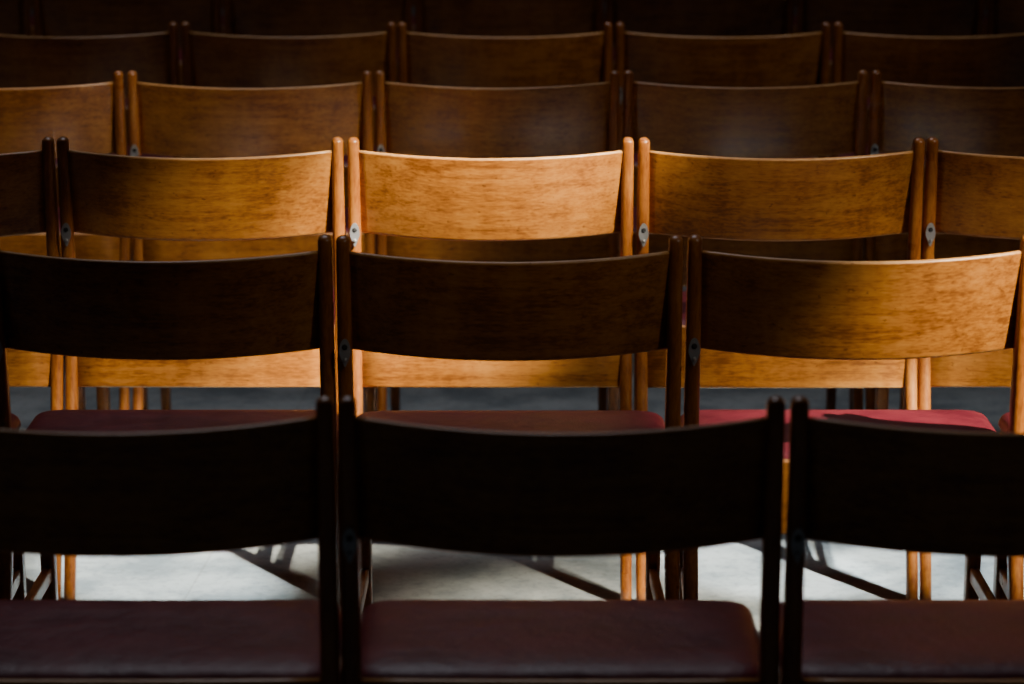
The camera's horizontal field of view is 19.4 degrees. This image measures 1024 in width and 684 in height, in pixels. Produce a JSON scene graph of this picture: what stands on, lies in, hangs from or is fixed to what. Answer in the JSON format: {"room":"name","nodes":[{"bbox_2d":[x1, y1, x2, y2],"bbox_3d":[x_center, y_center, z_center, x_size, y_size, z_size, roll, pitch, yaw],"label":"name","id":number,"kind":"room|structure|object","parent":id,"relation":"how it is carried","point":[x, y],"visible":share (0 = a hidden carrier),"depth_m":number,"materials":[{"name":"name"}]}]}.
{"room":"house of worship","nodes":[
{"label":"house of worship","id":0,"kind":"room"},
{"bbox_2d":[9,6,1023,636],"bbox_3d":[0.000,0.410,5.725,16.000,0.100,21.000,0,13,0],"label":"floor","id":1,"kind":"structure","parent":0,"point":[732,572],"depth_m":5.49,"materials":[{"name":"stone"}]},
{"bbox_2d":[0,0,31,35],"bbox_3d":[-1.509,-0.575,8.047,0.496,0.815,0.465,0,13,0],"label":"wooden chair","id":2,"kind":"object","parent":1,"relation":"on","point":[15,15],"visible":0.08,"depth_m":7.85,"materials":[{"name":"brown wood"}]},
{"bbox_2d":[11,413,26,599],"bbox_3d":[-1.003,0.218,4.478,0.496,0.815,0.465,0,13,0],"label":"wooden chair","id":3,"kind":"object","parent":1,"relation":"on","point":[19,571],"visible":0.23,"depth_m":4.69,"materials":[{"name":"brown wood"}]},
{"bbox_2d":[0,137,85,599],"bbox_3d":[-1.037,0.015,5.390,0.496,0.815,0.465,0,13,0],"label":"wooden chair","id":4,"kind":"object","parent":1,"relation":"on","point":[28,182],"visible":0.41,"depth_m":5.21,"materials":[{"name":"brown wood"}]},
{"bbox_2d":[0,70,147,409],"bbox_3d":[-1.030,-0.177,6.257,0.496,0.815,0.465,0,13,0],"label":"wooden chair","id":5,"kind":"object","parent":1,"relation":"on","point":[92,117],"visible":0.39,"depth_m":6.05,"materials":[{"name":"brown wood"}]},
{"bbox_2d":[0,22,184,206],"bbox_3d":[-1.015,-0.365,7.105,0.496,0.815,0.465,0,13,0],"label":"wooden chair","id":6,"kind":"object","parent":1,"relation":"on","point":[25,61],"visible":0.28,"depth_m":6.88,"materials":[{"name":"brown wood"}]},
{"bbox_2d":[32,0,222,144],"bbox_3d":[-1.008,-0.576,8.052,0.496,0.815,0.465,0,13,0],"label":"wooden chair","id":7,"kind":"object","parent":1,"relation":"on","point":[51,18],"visible":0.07,"depth_m":7.83,"materials":[{"name":"brown wood"}]},
{"bbox_2d":[0,234,338,599],"bbox_3d":[-0.503,0.217,4.483,0.496,0.815,0.465,0,13,0],"label":"wooden chair","id":8,"kind":"object","parent":1,"relation":"on","point":[275,304],"visible":0.46,"depth_m":4.28,"materials":[{"name":"brown wood"}]},
{"bbox_2d":[0,395,341,683],"bbox_3d":[-0.444,0.429,3.525,0.496,0.815,0.465,0,13,0],"label":"wooden chair","id":9,"kind":"object","parent":1,"relation":"on","point":[200,491],"visible":0.97,"depth_m":3.33,"materials":[{"name":"brown wood"}]},
{"bbox_2d":[179,0,222,85],"bbox_3d":[-1.000,-0.779,8.969,0.496,0.815,0.465,0,13,0],"label":"wooden chair","id":10,"kind":"object","parent":1,"relation":"on","point":[180,50],"visible":0.02,"depth_m":8.85,"materials":[{"name":"brown wood"}]},
{"bbox_2d":[57,137,345,599],"bbox_3d":[-0.538,0.016,5.388,0.496,0.815,0.465,0,13,0],"label":"wooden chair","id":11,"kind":"object","parent":1,"relation":"on","point":[299,194],"visible":0.48,"depth_m":5.18,"materials":[{"name":"brown wood"}]},
{"bbox_2d":[127,70,376,412],"bbox_3d":[-0.528,-0.177,6.257,0.496,0.815,0.465,0,13,0],"label":"wooden chair","id":12,"kind":"object","parent":1,"relation":"on","point":[164,120],"visible":0.44,"depth_m":6.05,"materials":[{"name":"brown wood"}]},
{"bbox_2d":[181,22,396,206],"bbox_3d":[-0.513,-0.366,7.107,0.496,0.815,0.465,0,13,0],"label":"wooden chair","id":13,"kind":"object","parent":1,"relation":"on","point":[208,60],"visible":0.3,"depth_m":6.88,"materials":[{"name":"brown wood"}]},
{"bbox_2d":[223,0,412,144],"bbox_3d":[-0.508,-0.574,8.045,0.496,0.815,0.465,0,13,0],"label":"wooden chair","id":14,"kind":"object","parent":1,"relation":"on","point":[262,18],"visible":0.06,"depth_m":7.83,"materials":[{"name":"brown wood"}]},
{"bbox_2d":[396,0,413,82],"bbox_3d":[-0.500,-0.781,8.978,0.496,0.815,0.465,0,13,0],"label":"wooden chair","id":15,"kind":"object","parent":1,"relation":"on","point":[412,0],"visible":0.02,"depth_m":8.86,"materials":[{"name":"brown wood"}]},
{"bbox_2d":[396,15,413,48],"bbox_3d":[-0.489,-0.981,9.877,0.496,0.815,0.465,0,13,0],"label":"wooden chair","id":16,"kind":"object","parent":1,"relation":"on","point":[412,15],"visible":0.02,"depth_m":9.79,"materials":[{"name":"brown wood"}]},
{"bbox_2d":[347,137,633,599],"bbox_3d":[-0.037,0.016,5.386,0.496,0.815,0.465,0,13,0],"label":"wooden chair","id":17,"kind":"object","parent":1,"relation":"on","point":[398,195],"visible":0.53,"depth_m":5.18,"materials":[{"name":"brown wood"}]},
{"bbox_2d":[375,70,619,410],"bbox_3d":[-0.029,-0.178,6.259,0.496,0.815,0.465,0,13,0],"label":"wooden chair","id":18,"kind":"object","parent":1,"relation":"on","point":[411,119],"visible":0.46,"depth_m":6.05,"materials":[{"name":"brown wood"}]},
{"bbox_2d":[397,22,611,87],"bbox_3d":[-0.016,-0.365,7.105,0.496,0.815,0.465,0,13,0],"label":"wooden chair","id":19,"kind":"object","parent":1,"relation":"on","point":[423,59],"visible":0.24,"depth_m":6.88,"materials":[{"name":"brown wood"}]},
{"bbox_2d":[414,0,602,36],"bbox_3d":[-0.009,-0.574,8.043,0.496,0.815,0.465,0,13,0],"label":"wooden chair","id":20,"kind":"object","parent":1,"relation":"on","point":[476,18],"visible":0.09,"depth_m":7.82,"materials":[{"name":"brown wood"}]},
{"bbox_2d":[336,235,682,614],"bbox_3d":[-0.004,0.218,4.478,0.496,0.815,0.465,0,13,0],"label":"wooden chair","id":21,"kind":"object","parent":1,"relation":"on","point":[404,306],"visible":0.59,"depth_m":4.27,"materials":[{"name":"brown wood"}]},
{"bbox_2d":[338,395,785,683],"bbox_3d":[0.055,0.429,3.525,0.496,0.815,0.465,0,13,0],"label":"wooden chair","id":22,"kind":"object","parent":1,"relation":"on","point":[528,494],"visible":1,"depth_m":3.33,"materials":[{"name":"brown wood"}]},
{"bbox_2d":[603,0,614,69],"bbox_3d":[0.500,-0.781,8.977,0.496,0.815,0.465,0,13,0],"label":"wooden chair","id":23,"kind":"object","parent":1,"relation":"on","point":[604,1],"visible":0.02,"depth_m":8.82,"materials":[{"name":"brown wood"}]},
{"bbox_2d":[606,0,794,70],"bbox_3d":[0.493,-0.574,8.046,0.496,0.815,0.465,0,13,0],"label":"wooden chair","id":24,"kind":"object","parent":1,"relation":"on","point":[698,18],"visible":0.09,"depth_m":7.83,"materials":[{"name":"brown wood"}]},
{"bbox_2d":[615,22,830,256],"bbox_3d":[0.485,-0.366,7.107,0.496,0.815,0.465,0,13,0],"label":"wooden chair","id":25,"kind":"object","parent":1,"relation":"on","point":[791,60],"visible":0.26,"depth_m":6.88,"materials":[{"name":"brown wood"}]},
{"bbox_2d":[622,70,867,409],"bbox_3d":[0.471,-0.179,6.264,0.496,0.815,0.465,0,13,0],"label":"wooden chair","id":26,"kind":"object","parent":1,"relation":"on","point":[827,119],"visible":0.46,"depth_m":6.06,"materials":[{"name":"brown wood"}]},
{"bbox_2d":[633,137,924,599],"bbox_3d":[0.464,0.017,5.383,0.496,0.815,0.465,0,13,0],"label":"wooden chair","id":27,"kind":"object","parent":1,"relation":"on","point":[683,195],"visible":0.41,"depth_m":5.18,"materials":[{"name":"brown wood"}]},
{"bbox_2d":[795,0,831,83],"bbox_3d":[1.001,-0.781,8.976,0.496,0.815,0.465,0,13,0],"label":"wooden chair","id":28,"kind":"object","parent":1,"relation":"on","point":[830,64],"visible":0.02,"depth_m":8.86,"materials":[{"name":"brown wood"}]},
{"bbox_2d":[680,234,1023,599],"bbox_3d":[0.498,0.217,4.484,0.496,0.815,0.465,0,13,0],"label":"wooden chair","id":29,"kind":"object","parent":1,"relation":"on","point":[736,303],"visible":0.57,"depth_m":4.28,"materials":[{"name":"brown wood"}]},
{"bbox_2d":[795,0,985,144],"bbox_3d":[0.992,-0.574,8.043,0.496,0.815,0.465,0,13,0],"label":"wooden chair","id":30,"kind":"object","parent":1,"relation":"on","point":[921,18],"visible":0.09,"depth_m":7.82,"materials":[{"name":"brown wood"}]},
{"bbox_2d":[778,395,1023,683],"bbox_3d":[0.555,0.429,3.525,0.496,0.815,0.465,0,13,0],"label":"wooden chair","id":31,"kind":"object","parent":1,"relation":"on","point":[900,489],"visible":0.96,"depth_m":3.34,"materials":[{"name":"brown wood"}]},
{"bbox_2d":[827,22,1023,206],"bbox_3d":[0.987,-0.366,7.108,0.496,0.815,0.465,0,13,0],"label":"wooden chair","id":32,"kind":"object","parent":1,"relation":"on","point":[996,61],"visible":0.16,"depth_m":6.88,"materials":[{"name":"brown wood"}]},
{"bbox_2d":[849,70,1023,409],"bbox_3d":[0.972,-0.179,6.265,0.496,0.815,0.465,0,13,0],"label":"wooden chair","id":33,"kind":"object","parent":1,"relation":"on","point":[976,120],"visible":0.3,"depth_m":6.05,"materials":[{"name":"brown wood"}]},
{"bbox_2d":[899,137,1023,599],"bbox_3d":[0.963,0.016,5.388,0.496,0.815,0.465,0,13,0],"label":"wooden chair","id":34,"kind":"object","parent":1,"relation":"on","point":[965,194],"visible":0.49,"depth_m":5.20,"materials":[{"name":"brown wood"}]},
{"bbox_2d":[993,412,1008,599],"bbox_3d":[0.997,0.217,4.484,0.496,0.815,0.465,0,13,0],"label":"wooden chair","id":35,"kind":"object","parent":1,"relation":"on","point":[1000,563],"visible":0.17,"depth_m":4.69,"materials":[{"name":"brown wood"}]}
]}

